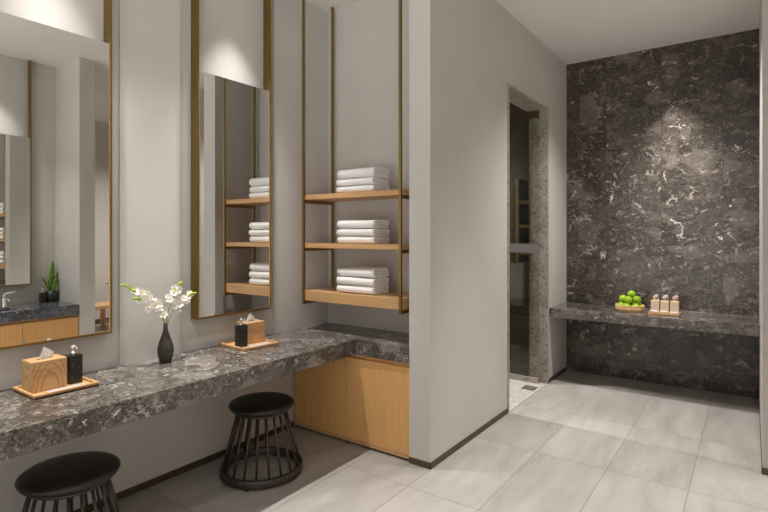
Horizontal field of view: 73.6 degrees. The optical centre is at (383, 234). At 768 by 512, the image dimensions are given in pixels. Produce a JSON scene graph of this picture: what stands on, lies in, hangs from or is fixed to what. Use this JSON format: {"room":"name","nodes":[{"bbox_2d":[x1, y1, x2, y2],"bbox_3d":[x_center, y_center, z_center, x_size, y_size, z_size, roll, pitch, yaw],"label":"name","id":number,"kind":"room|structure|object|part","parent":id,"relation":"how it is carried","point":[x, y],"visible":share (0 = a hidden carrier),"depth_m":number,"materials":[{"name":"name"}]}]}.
{"room":"changing room","nodes":[
{"label":"changing room","id":0,"kind":"room"},
{"bbox_2d":[0,0,327,511],"bbox_3d":[-1.911,-0.193,2.536,0.160,3.426,4.896,0,0,36],"label":"wall","id":1,"kind":"structure","parent":0,"point":[151,39],"depth_m":3.23,"materials":[{"name":"paint"}]},
{"bbox_2d":[0,0,111,349],"bbox_3d":[-1.721,-0.678,2.624,0.074,2.453,0.620,0,0,36],"label":"wall mirror","id":2,"kind":"object","parent":1,"relation":"attached to","point":[56,84],"visible":1,"depth_m":2.62,"materials":[{"name":"brown mirror"}]},
{"bbox_2d":[73,421,293,511],"bbox_3d":[-1.993,1.499,2.280,0.005,0.042,4.384,0,0,36],"label":"baseboard","id":3,"kind":"structure","parent":1,"relation":"attached to","point":[120,495],"depth_m":3.23,"materials":[{"name":"brown metal"}]},
{"bbox_2d":[0,322,408,461],"bbox_3d":[-1.429,0.805,2.130,1.093,0.107,4.793,0,0,36],"label":"countertop","id":4,"kind":"structure","parent":1,"relation":"attached to","point":[127,393],"depth_m":2.71,"materials":[{"name":"grey stone"}]},
{"bbox_2d":[12,376,98,400],"bbox_3d":[-1.598,0.741,2.506,0.250,0.021,0.285,0,0,36],"label":"tray","id":5,"kind":"object","parent":4,"relation":"on","point":[87,382],"visible":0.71,"depth_m":2.43,"materials":[{"name":"brown wood"}]},
{"bbox_2d":[22,354,66,393],"bbox_3d":[-1.638,0.669,2.478,0.118,0.143,0.150,0,0,36],"label":"tissue box","id":6,"kind":"object","parent":5,"relation":"on","point":[42,375],"visible":0.91,"depth_m":2.44,"materials":[{"name":"brown wood"}]},
{"bbox_3d":[-1.638,0.602,2.478,0.118,0.008,0.150,0,0,36],"label":"lid","id":7,"kind":"part","parent":6,"relation":"part of","materials":[{"name":"brown wood"}]},
{"bbox_2d":[39,347,53,359],"bbox_3d":[-1.633,0.584,2.483,0.011,0.089,0.065,0,0,33],"label":"tissue","id":8,"kind":"object","parent":6,"relation":"in","point":[46,353],"visible":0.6,"depth_m":2.49,"materials":[{"name":"white paper"}]},
{"bbox_2d":[45,383,82,392],"bbox_3d":[-1.528,0.738,2.467,0.036,0.006,0.164,0,0,36],"label":"paper packet","id":9,"kind":"object","parent":5,"relation":"on","point":[80,383],"visible":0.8,"depth_m":2.46,"materials":[{"name":"white paper"}]},
{"bbox_2d":[65,344,82,384],"bbox_3d":[-1.549,0.646,2.567,0.074,0.189,0.060,0,0,36],"label":"soap dispenser","id":10,"kind":"object","parent":5,"relation":"on","point":[74,359],"visible":0.99,"depth_m":2.55,"materials":[{"name":"black stone"}]},
{"bbox_2d":[157,323,173,362],"bbox_3d":[-1.288,0.638,3.029,0.092,0.226,0.092,0,0,36],"label":"vase","id":11,"kind":"object","parent":4,"relation":"on","point":[165,349],"visible":1,"depth_m":3.00,"materials":[{"name":"grey ceramic"}]},
{"bbox_2d":[121,283,163,322],"bbox_3d":[-1.358,0.426,2.917,0.065,0.313,0.267,0,0,36],"label":"orchid spray","id":12,"kind":"object","parent":11,"relation":"in","point":[137,291],"visible":0.59,"depth_m":2.90,"materials":[{"name":"white plant"}]},
{"bbox_2d":[133,295,168,323],"bbox_3d":[-1.329,0.460,2.928,0.080,0.244,0.217,0,0,36],"label":"orchid spray","id":13,"kind":"object","parent":11,"relation":"in","point":[154,306],"visible":1,"depth_m":2.92,"materials":[{"name":"white plant"}]},
{"bbox_2d":[163,281,182,320],"bbox_3d":[-1.267,0.431,3.066,0.135,0.301,0.068,0,0,-41],"label":"orchid spray","id":14,"kind":"object","parent":11,"relation":"in","point":[178,286],"visible":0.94,"depth_m":3.06,"materials":[{"name":"white plant"}]},
{"bbox_2d":[166,288,180,323],"bbox_3d":[-1.252,0.449,3.048,0.048,0.266,0.093,0,0,36],"label":"orchid spray","id":15,"kind":"object","parent":11,"relation":"in","point":[174,291],"visible":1,"depth_m":3.04,"materials":[{"name":"white plant"}]},
{"bbox_2d":[168,290,196,321],"bbox_3d":[-1.220,0.463,3.104,0.057,0.238,0.202,0,0,36],"label":"orchid spray","id":16,"kind":"object","parent":11,"relation":"in","point":[183,299],"visible":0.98,"depth_m":3.10,"materials":[{"name":"white plant"}]},
{"bbox_2d":[218,339,279,351],"bbox_3d":[-0.918,0.741,3.488,0.300,0.021,0.285,0,0,41],"label":"tray","id":17,"kind":"object","parent":4,"relation":"on","point":[230,344],"visible":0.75,"depth_m":3.42,"materials":[{"name":"brown wood"}]},
{"bbox_2d":[235,318,247,346],"bbox_3d":[-0.941,0.646,3.398,0.074,0.189,0.060,0,0,41],"label":"soap dispenser","id":18,"kind":"object","parent":17,"relation":"on","point":[241,330],"visible":1,"depth_m":3.38,"materials":[{"name":"black stone"}]},
{"bbox_2d":[236,319,264,344],"bbox_3d":[-0.918,0.669,3.540,0.118,0.143,0.150,0,0,41],"label":"tissue box","id":19,"kind":"object","parent":17,"relation":"on","point":[256,328],"visible":0.72,"depth_m":3.51,"materials":[{"name":"brown wood"}]},
{"bbox_2d":[247,313,253,321],"bbox_3d":[-0.918,0.584,3.540,0.012,0.089,0.066,0,0,36],"label":"tissue","id":20,"kind":"object","parent":19,"relation":"in","point":[250,318],"visible":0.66,"depth_m":3.53,"materials":[{"name":"white paper"}]},
{"bbox_3d":[-0.918,0.602,3.540,0.118,0.008,0.150,0,0,41],"label":"lid","id":21,"kind":"part","parent":19,"relation":"part of","materials":[{"name":"brown wood"}]},
{"bbox_2d":[248,342,269,346],"bbox_3d":[-0.834,0.738,3.442,0.036,0.006,0.164,0,0,41],"label":"paper packet","id":22,"kind":"object","parent":17,"relation":"on","point":[265,342],"visible":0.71,"depth_m":3.43,"materials":[{"name":"white paper"}]},
{"bbox_2d":[191,0,270,319],"bbox_3d":[-1.045,-0.678,3.568,0.074,2.453,0.622,0,0,36],"label":"wall mirror","id":23,"kind":"object","parent":1,"relation":"attached to","point":[231,120],"visible":1,"depth_m":3.51,"materials":[{"name":"brown mirror"}]},
{"bbox_3d":[-1.046,-0.261,3.569,0.066,1.594,0.598,0,0,36],"label":"mirror pane","id":24,"kind":"part","parent":23,"relation":"part of","materials":[{"name":"clear glass"}]},
{"bbox_2d":[328,0,408,332],"bbox_3d":[-0.004,-0.193,4.120,1.096,3.426,0.100,0,0,36],"label":"wall","id":25,"kind":"structure","parent":0,"point":[366,32],"depth_m":4.13,"materials":[{"name":"paint"}]},
{"bbox_2d":[92,361,767,511],"bbox_3d":[0.971,1.570,2.042,7.500,0.100,7.650,0,0,36],"label":"floor","id":26,"kind":"structure","parent":0,"point":[583,442],"depth_m":3.38,"materials":[{"name":"tile"}]},
{"bbox_2d":[14,451,120,511],"bbox_3d":[-1.428,1.286,2.335,0.516,0.468,0.516,0,0,30],"label":"stool","id":27,"kind":"object","parent":26,"relation":"on","point":[67,476],"visible":1,"depth_m":2.27,"materials":[{"name":"metal"}]},
{"bbox_3d":[-1.597,1.295,2.239,0.104,0.342,0.014,0,0,-29],"label":"rod","id":28,"kind":"part","parent":27,"relation":"part of","materials":[{"name":"metal"}]},
{"bbox_3d":[-1.560,1.295,2.191,0.014,0.342,0.104,0,0,43],"label":"rod","id":29,"kind":"part","parent":27,"relation":"part of","materials":[{"name":"metal"}]},
{"bbox_3d":[-1.509,1.295,2.158,0.014,0.342,0.104,0,0,25],"label":"rod","id":30,"kind":"part","parent":27,"relation":"part of","materials":[{"name":"metal"}]},
{"bbox_3d":[-1.450,1.295,2.141,0.014,0.342,0.103,0,0,7],"label":"rod","id":31,"kind":"part","parent":27,"relation":"part of","materials":[{"name":"metal"}]},
{"bbox_3d":[-1.389,1.295,2.144,0.014,0.342,0.104,0,0,-11],"label":"rod","id":32,"kind":"part","parent":27,"relation":"part of","materials":[{"name":"metal"}]},
{"bbox_3d":[-1.332,1.295,2.165,0.014,0.342,0.103,0,0,-29],"label":"rod","id":33,"kind":"part","parent":27,"relation":"part of","materials":[{"name":"metal"}]},
{"bbox_3d":[-1.524,1.295,2.505,0.014,0.342,0.103,0,0,-29],"label":"rod","id":34,"kind":"part","parent":27,"relation":"part of","materials":[{"name":"metal"}]},
{"bbox_3d":[-1.284,1.295,2.203,0.104,0.342,0.014,0,0,43],"label":"rod","id":35,"kind":"part","parent":27,"relation":"part of","materials":[{"name":"metal"}]},
{"bbox_3d":[-1.467,1.295,2.526,0.014,0.342,0.104,0,0,-11],"label":"rod","id":36,"kind":"part","parent":27,"relation":"part of","materials":[{"name":"metal"}]},
{"bbox_3d":[-1.250,1.295,2.254,0.104,0.342,0.014,0,0,25],"label":"rod","id":37,"kind":"part","parent":27,"relation":"part of","materials":[{"name":"metal"}]},
{"bbox_3d":[-1.406,1.295,2.529,0.014,0.342,0.103,0,0,7],"label":"rod","id":38,"kind":"part","parent":27,"relation":"part of","materials":[{"name":"metal"}]},
{"bbox_3d":[-1.234,1.295,2.313,0.104,0.342,0.014,0,0,7],"label":"rod","id":39,"kind":"part","parent":27,"relation":"part of","materials":[{"name":"metal"}]},
{"bbox_3d":[-1.347,1.295,2.513,0.014,0.342,0.104,0,0,25],"label":"rod","id":40,"kind":"part","parent":27,"relation":"part of","materials":[{"name":"metal"}]},
{"bbox_3d":[-1.237,1.295,2.374,0.104,0.342,0.014,0,0,-11],"label":"rod","id":41,"kind":"part","parent":27,"relation":"part of","materials":[{"name":"metal"}]},
{"bbox_3d":[-1.258,1.295,2.431,0.104,0.342,0.014,0,0,-29],"label":"rod","id":42,"kind":"part","parent":27,"relation":"part of","materials":[{"name":"metal"}]},
{"bbox_2d":[220,392,302,491],"bbox_3d":[-0.782,1.286,3.287,0.516,0.468,0.516,0,0,36],"label":"stool","id":43,"kind":"object","parent":26,"relation":"on","point":[257,406],"visible":1,"depth_m":3.17,"materials":[{"name":"black metal"}]},
{"bbox_3d":[-0.976,1.295,3.268,0.104,0.342,0.014,0,0,-6],"label":"rod","id":44,"kind":"part","parent":43,"relation":"part of","materials":[{"name":"metal"}]},
{"bbox_3d":[-0.961,1.295,3.209,0.059,0.342,0.092,0,0,36],"label":"rod","id":45,"kind":"part","parent":43,"relation":"part of","materials":[{"name":"metal"}]},
{"bbox_3d":[-0.973,1.295,3.329,0.104,0.342,0.014,0,0,12],"label":"rod","id":46,"kind":"part","parent":43,"relation":"part of","materials":[{"name":"metal"}]},
{"bbox_3d":[-0.928,1.295,3.157,0.033,0.342,0.102,0,0,36],"label":"rod","id":47,"kind":"part","parent":43,"relation":"part of","materials":[{"name":"metal"}]},
{"bbox_3d":[-0.880,1.295,3.119,0.014,0.342,0.104,0,0,30],"label":"rod","id":48,"kind":"part","parent":43,"relation":"part of","materials":[{"name":"metal"}]},
{"bbox_3d":[-0.951,1.295,3.385,0.104,0.342,0.014,0,0,30],"label":"rod","id":49,"kind":"part","parent":43,"relation":"part of","materials":[{"name":"metal"}]},
{"bbox_3d":[-0.912,1.295,3.433,0.014,0.342,0.104,0,0,-42],"label":"rod","id":50,"kind":"part","parent":43,"relation":"part of","materials":[{"name":"metal"}]},
{"bbox_3d":[-0.824,1.295,3.097,0.049,0.342,0.097,0,0,36],"label":"rod","id":51,"kind":"part","parent":43,"relation":"part of","materials":[{"name":"metal"}]},
{"bbox_3d":[-0.861,1.295,3.466,0.014,0.342,0.103,0,0,-24],"label":"rod","id":52,"kind":"part","parent":43,"relation":"part of","materials":[{"name":"metal"}]},
{"bbox_3d":[-0.763,1.295,3.093,0.014,0.342,0.104,0,0,-6],"label":"rod","id":53,"kind":"part","parent":43,"relation":"part of","materials":[{"name":"metal"}]},
{"bbox_3d":[-0.782,1.082,3.287,0.411,0.060,0.411,0,0,36],"label":"seat","id":54,"kind":"part","parent":43,"relation":"part of","materials":[{"name":"black leather"}]},
{"bbox_3d":[-0.704,1.295,3.109,0.014,0.342,0.103,0,0,-24],"label":"rod","id":55,"kind":"part","parent":43,"relation":"part of","materials":[{"name":"metal"}]},
{"bbox_3d":[-0.652,1.295,3.142,0.101,0.342,0.034,0,0,36],"label":"rod","id":56,"kind":"part","parent":43,"relation":"part of","materials":[{"name":"metal"}]},
{"bbox_3d":[-0.614,1.295,3.189,0.103,0.342,0.023,0,0,36],"label":"rod","id":57,"kind":"part","parent":43,"relation":"part of","materials":[{"name":"metal"}]},
{"bbox_3d":[-0.592,1.295,3.246,0.096,0.342,0.050,0,0,36],"label":"rod","id":58,"kind":"part","parent":43,"relation":"part of","materials":[{"name":"metal"}]},
{"bbox_3d":[-0.588,1.295,3.307,0.081,0.342,0.074,0,0,36],"label":"rod","id":59,"kind":"part","parent":43,"relation":"part of","materials":[{"name":"metal"}]},
{"bbox_2d":[295,355,408,458],"bbox_3d":[-0.148,1.190,3.905,1.074,0.660,0.405,0,0,36],"label":"base cabinet","id":60,"kind":"object","parent":26,"relation":"on","point":[362,400],"visible":0.73,"depth_m":3.68,"materials":[{"name":"brown wood"}]},
{"bbox_3d":[-0.482,1.185,3.908,0.528,0.586,0.022,0,0,36],"label":"door","id":61,"kind":"part","parent":60,"relation":"part of","materials":[{"name":"brown wood"}]},
{"bbox_3d":[-0.044,1.185,3.594,0.543,0.586,0.022,0,0,36],"label":"door","id":62,"kind":"part","parent":60,"relation":"part of","materials":[{"name":"brown wood"}]},
{"bbox_2d":[409,0,566,462],"bbox_3d":[1.138,-0.193,4.634,0.162,3.426,3.106,0,0,36],"label":"wall partition","id":63,"kind":"structure","parent":0,"point":[464,55],"depth_m":3.73,"materials":[{"name":"paint"}]},
{"bbox_2d":[409,366,566,469],"bbox_3d":[1.110,1.499,4.590,0.166,0.042,3.010,0,0,36],"label":"baseboard","id":64,"kind":"structure","parent":63,"relation":"attached to","point":[421,463],"depth_m":3.67,"materials":[{"name":"brown metal"}]},
{"bbox_2d":[509,111,538,382],"bbox_3d":[1.192,0.128,5.500,0.950,2.773,0.032,0,0,36],"label":"door","id":65,"kind":"structure","parent":63,"relation":"in","point":[513,247],"depth_m":5.29,"materials":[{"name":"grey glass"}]},
{"bbox_3d":[1.122,1.484,5.551,0.778,0.060,0.024,0,0,36],"label":"rail","id":66,"kind":"part","parent":65,"relation":"part of","materials":[{"name":"stone"}]},
{"bbox_2d":[507,84,548,412],"bbox_3d":[1.288,0.118,4.855,0.198,2.804,1.061,0,0,36],"label":"trim","id":67,"kind":"structure","parent":63,"relation":"attached to","point":[538,127],"depth_m":5.25,"materials":[{"name":"stone"}]},
{"bbox_2d":[509,379,546,411],"bbox_3d":[0.972,1.518,5.082,0.960,0.004,1.019,0,0,36],"label":"floor","id":68,"kind":"structure","parent":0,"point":[517,395],"depth_m":4.96,"materials":[{"name":"tile"}]},
{"bbox_2d":[521,385,536,390],"bbox_3d":[1.435,1.514,5.068,0.120,0.005,0.120,0,0,36],"label":"floor drain","id":69,"kind":"object","parent":68,"relation":"on","point":[527,387],"visible":1,"depth_m":5.07,"materials":[{"name":"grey metal"}]},
{"bbox_2d":[306,0,759,64],"bbox_3d":[0.971,-1.956,2.042,7.500,0.100,7.650,0,0,36],"label":"ceiling","id":70,"kind":"structure","parent":0,"point":[575,31],"depth_m":4.57,"materials":[{"name":"paint"}]},
{"bbox_2d":[302,0,408,314],"bbox_3d":[-0.160,-0.680,3.904,0.931,2.449,0.360,0,0,36],"label":"shelf","id":71,"kind":"object","parent":70,"relation":"hanging from","point":[399,301],"visible":0.76,"depth_m":3.88,"materials":[{"name":"brown wood"}]},
{"bbox_3d":[-0.630,-0.680,4.031,0.018,2.449,0.018,0,0,36],"label":"post","id":72,"kind":"part","parent":71,"relation":"part of","materials":[{"name":"brown metal"}]},
{"bbox_3d":[-0.531,-0.258,4.170,0.018,0.025,0.324,0,0,36],"label":"rail","id":73,"kind":"part","parent":71,"relation":"part of","materials":[{"name":"brown metal"}]},
{"bbox_3d":[-0.531,0.117,4.170,0.018,0.025,0.324,0,0,36],"label":"rail","id":74,"kind":"part","parent":71,"relation":"part of","materials":[{"name":"brown metal"}]},
{"bbox_3d":[-0.431,-0.680,4.309,0.018,2.449,0.018,0,0,36],"label":"post","id":75,"kind":"part","parent":71,"relation":"part of","materials":[{"name":"brown metal"}]},
{"bbox_2d":[336,284,388,294],"bbox_3d":[-0.163,0.409,3.881,0.360,0.059,0.200,0,0,36],"label":"folded towel","id":76,"kind":"object","parent":71,"relation":"on","point":[362,289],"visible":0.88,"depth_m":3.80,"materials":[{"name":"white fabric"}]},
{"bbox_2d":[336,276,388,286],"bbox_3d":[-0.165,0.348,3.882,0.361,0.060,0.197,0,0,36],"label":"folded towel","id":77,"kind":"object","parent":76,"relation":"on","point":[366,281],"visible":0.95,"depth_m":3.80,"materials":[{"name":"white fabric"}]},
{"bbox_2d":[337,266,388,277],"bbox_3d":[-0.161,0.281,3.886,0.357,0.071,0.200,0,0,36],"label":"folded towel","id":78,"kind":"object","parent":77,"relation":"on","point":[355,271],"visible":1,"depth_m":3.81,"materials":[{"name":"white fabric"}]},
{"bbox_2d":[336,185,389,192],"bbox_3d":[-0.162,-0.338,3.884,0.364,0.054,0.204,0,0,36],"label":"folded towel","id":79,"kind":"object","parent":71,"relation":"on","point":[361,188],"visible":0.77,"depth_m":3.79,"materials":[{"name":"white fabric"}]},
{"bbox_2d":[336,177,388,186],"bbox_3d":[-0.161,-0.393,3.887,0.359,0.053,0.209,0,0,36],"label":"folded towel","id":80,"kind":"object","parent":79,"relation":"on","point":[368,180],"visible":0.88,"depth_m":3.80,"materials":[{"name":"white fabric"}]},
{"bbox_2d":[337,167,389,179],"bbox_3d":[-0.159,-0.460,3.885,0.360,0.078,0.200,0,0,36],"label":"folded towel","id":81,"kind":"object","parent":80,"relation":"on","point":[381,172],"visible":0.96,"depth_m":3.80,"materials":[{"name":"white fabric"}]},
{"bbox_2d":[337,236,389,243],"bbox_3d":[-0.155,0.041,3.885,0.360,0.056,0.206,0,0,36],"label":"folded towel","id":82,"kind":"object","parent":71,"relation":"on","point":[341,239],"visible":1,"depth_m":3.80,"materials":[{"name":"white fabric"}]},
{"bbox_2d":[336,229,389,235],"bbox_3d":[-0.160,-0.017,3.880,0.368,0.055,0.199,0,0,36],"label":"folded towel","id":83,"kind":"object","parent":82,"relation":"on","point":[340,232],"visible":1,"depth_m":3.79,"materials":[{"name":"white fabric"}]},
{"bbox_2d":[337,219,388,227],"bbox_3d":[-0.160,-0.080,3.882,0.358,0.066,0.203,0,0,36],"label":"folded towel","id":84,"kind":"object","parent":83,"relation":"on","point":[345,223],"visible":1,"depth_m":3.80,"materials":[{"name":"white fabric"}]},
{"bbox_3d":[0.112,-0.680,3.499,0.018,2.449,0.018,0,0,36],"label":"post","id":85,"kind":"part","parent":71,"relation":"part of","materials":[{"name":"brown metal"}]},
{"bbox_2d":[509,29,758,398],"bbox_3d":[1.872,-0.193,5.957,4.004,3.426,0.100,0,0,36],"label":"wall","id":86,"kind":"structure","parent":0,"point":[663,142],"depth_m":5.21,"materials":[{"name":"stone"}]},
{"bbox_2d":[509,297,528,315],"bbox_3d":[0.886,0.801,6.219,2.096,0.095,0.662,0,0,36],"label":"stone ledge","id":87,"kind":"object","parent":86,"relation":"attached to","point":[518,306],"visible":0.2,"depth_m":5.47,"materials":[{"name":"stone"}]},
{"bbox_2d":[510,179,528,262],"bbox_3d":[1.684,-0.155,5.843,0.400,0.950,0.300,0,0,36],"label":"wall shelf","id":88,"kind":"object","parent":86,"relation":"attached to","point":[519,202],"visible":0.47,"depth_m":5.83,"materials":[{"name":"brown metal"}]},
{"bbox_3d":[1.463,-0.110,5.843,0.042,0.860,0.042,0,0,36],"label":"post","id":89,"kind":"part","parent":88,"relation":"part of","materials":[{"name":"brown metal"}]},
{"bbox_3d":[1.584,-0.155,5.915,0.045,0.950,0.300,0,0,36],"label":"panel","id":90,"kind":"part","parent":88,"relation":"part of","materials":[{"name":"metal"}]},
{"bbox_2d":[549,302,759,336],"bbox_3d":[2.581,0.801,5.008,1.747,0.095,0.615,0,0,36],"label":"stone bench","id":91,"kind":"object","parent":86,"relation":"attached to","point":[735,324],"visible":0.91,"depth_m":4.74,"materials":[{"name":"stone"}]},
{"bbox_2d":[615,303,644,312],"bbox_3d":[2.425,0.722,5.066,0.267,0.064,0.267,0,0,36],"label":"bowl","id":92,"kind":"object","parent":91,"relation":"on","point":[630,309],"visible":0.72,"depth_m":4.96,"materials":[{"name":"brown wood"}]},
{"bbox_3d":[2.369,0.703,5.011,0.077,0.079,0.077,0,0,-35],"label":"fruit","id":93,"kind":"object","parent":92,"relation":"in","visible":0},
{"bbox_2d":[624,296,631,302],"bbox_3d":[2.384,0.636,5.016,0.077,0.079,0.077,0,0,-5],"label":"fruit","id":94,"kind":"object","parent":93,"relation":"on","point":[627,299],"visible":1,"depth_m":4.99,"materials":[{"name":"green food"}]},
{"bbox_3d":[2.349,0.703,5.087,0.077,0.079,0.077,0,0,5],"label":"fruit","id":95,"kind":"object","parent":92,"relation":"in","visible":0},
{"bbox_2d":[619,295,625,301],"bbox_3d":[2.380,0.636,5.112,0.077,0.079,0.077,0,0,-31],"label":"fruit","id":96,"kind":"object","parent":95,"relation":"on","point":[621,297],"visible":0.78,"depth_m":5.09,"materials":[{"name":"green food"}]},
{"bbox_3d":[2.500,0.703,5.045,0.077,0.079,0.077,0,0,36],"label":"fruit","id":97,"kind":"object","parent":92,"relation":"in","visible":0},
{"bbox_2d":[632,295,640,303],"bbox_3d":[2.474,0.636,5.026,0.077,0.079,0.077,0,0,-18],"label":"fruit","id":98,"kind":"object","parent":97,"relation":"on","point":[636,299],"visible":1,"depth_m":5.00,"materials":[{"name":"green food"}]},
{"bbox_2d":[627,290,635,297],"bbox_3d":[2.447,0.588,5.077,0.077,0.079,0.077,0,0,-45],"label":"fruit","id":99,"kind":"object","parent":98,"relation":"on","point":[631,293],"visible":0.85,"depth_m":5.05,"materials":[{"name":"green food"}]},
{"bbox_2d":[648,311,680,315],"bbox_3d":[2.665,0.745,4.875,0.254,0.018,0.200,0,0,36],"label":"tray","id":100,"kind":"object","parent":91,"relation":"on","point":[649,312],"visible":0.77,"depth_m":4.81,"materials":[{"name":"brown wood"}]},
{"bbox_2d":[651,294,659,311],"bbox_3d":[2.610,0.659,4.938,0.072,0.164,0.073,0,0,36],"label":"lotion bottle","id":101,"kind":"object","parent":100,"relation":"on","point":[655,303],"visible":0.94,"depth_m":4.91,"materials":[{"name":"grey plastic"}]},
{"bbox_3d":[2.589,0.686,4.909,0.060,0.086,0.001,0,0,36],"label":"label plate","id":102,"kind":"part","parent":101,"relation":"part of","materials":[{"name":"beige paper"}]},
{"bbox_2d":[660,295,669,312],"bbox_3d":[2.677,0.659,4.891,0.072,0.164,0.073,0,0,36],"label":"lotion bottle","id":103,"kind":"object","parent":100,"relation":"on","point":[664,304],"visible":0.95,"depth_m":4.87,"materials":[{"name":"beige plastic"}]},
{"bbox_3d":[2.656,0.686,4.862,0.060,0.086,0.001,0,0,36],"label":"label plate","id":104,"kind":"part","parent":103,"relation":"part of","materials":[{"name":"beige paper"}]},
{"bbox_2d":[670,296,679,313],"bbox_3d":[2.744,0.659,4.843,0.072,0.164,0.073,0,0,36],"label":"lotion bottle","id":105,"kind":"object","parent":100,"relation":"on","point":[675,304],"visible":0.98,"depth_m":4.82,"materials":[{"name":"beige plastic"}]},
{"bbox_3d":[2.722,0.686,4.814,0.060,0.086,0.001,0,0,36],"label":"label plate","id":106,"kind":"part","parent":105,"relation":"part of","materials":[{"name":"beige paper"}]},
{"bbox_2d":[759,0,767,468],"bbox_3d":[3.034,-0.193,3.995,0.170,3.426,1.935,0,0,36],"label":"wall","id":107,"kind":"structure","parent":0,"point":[763,22],"depth_m":3.25,"materials":[{"name":"paint"}]},
{"bbox_2d":[759,401,767,474],"bbox_3d":[3.002,1.499,3.954,0.174,0.042,1.839,0,0,36],"label":"baseboard","id":108,"kind":"structure","parent":107,"relation":"attached to","point":[764,470],"depth_m":3.40,"materials":[{"name":"brown metal"}]}
]}

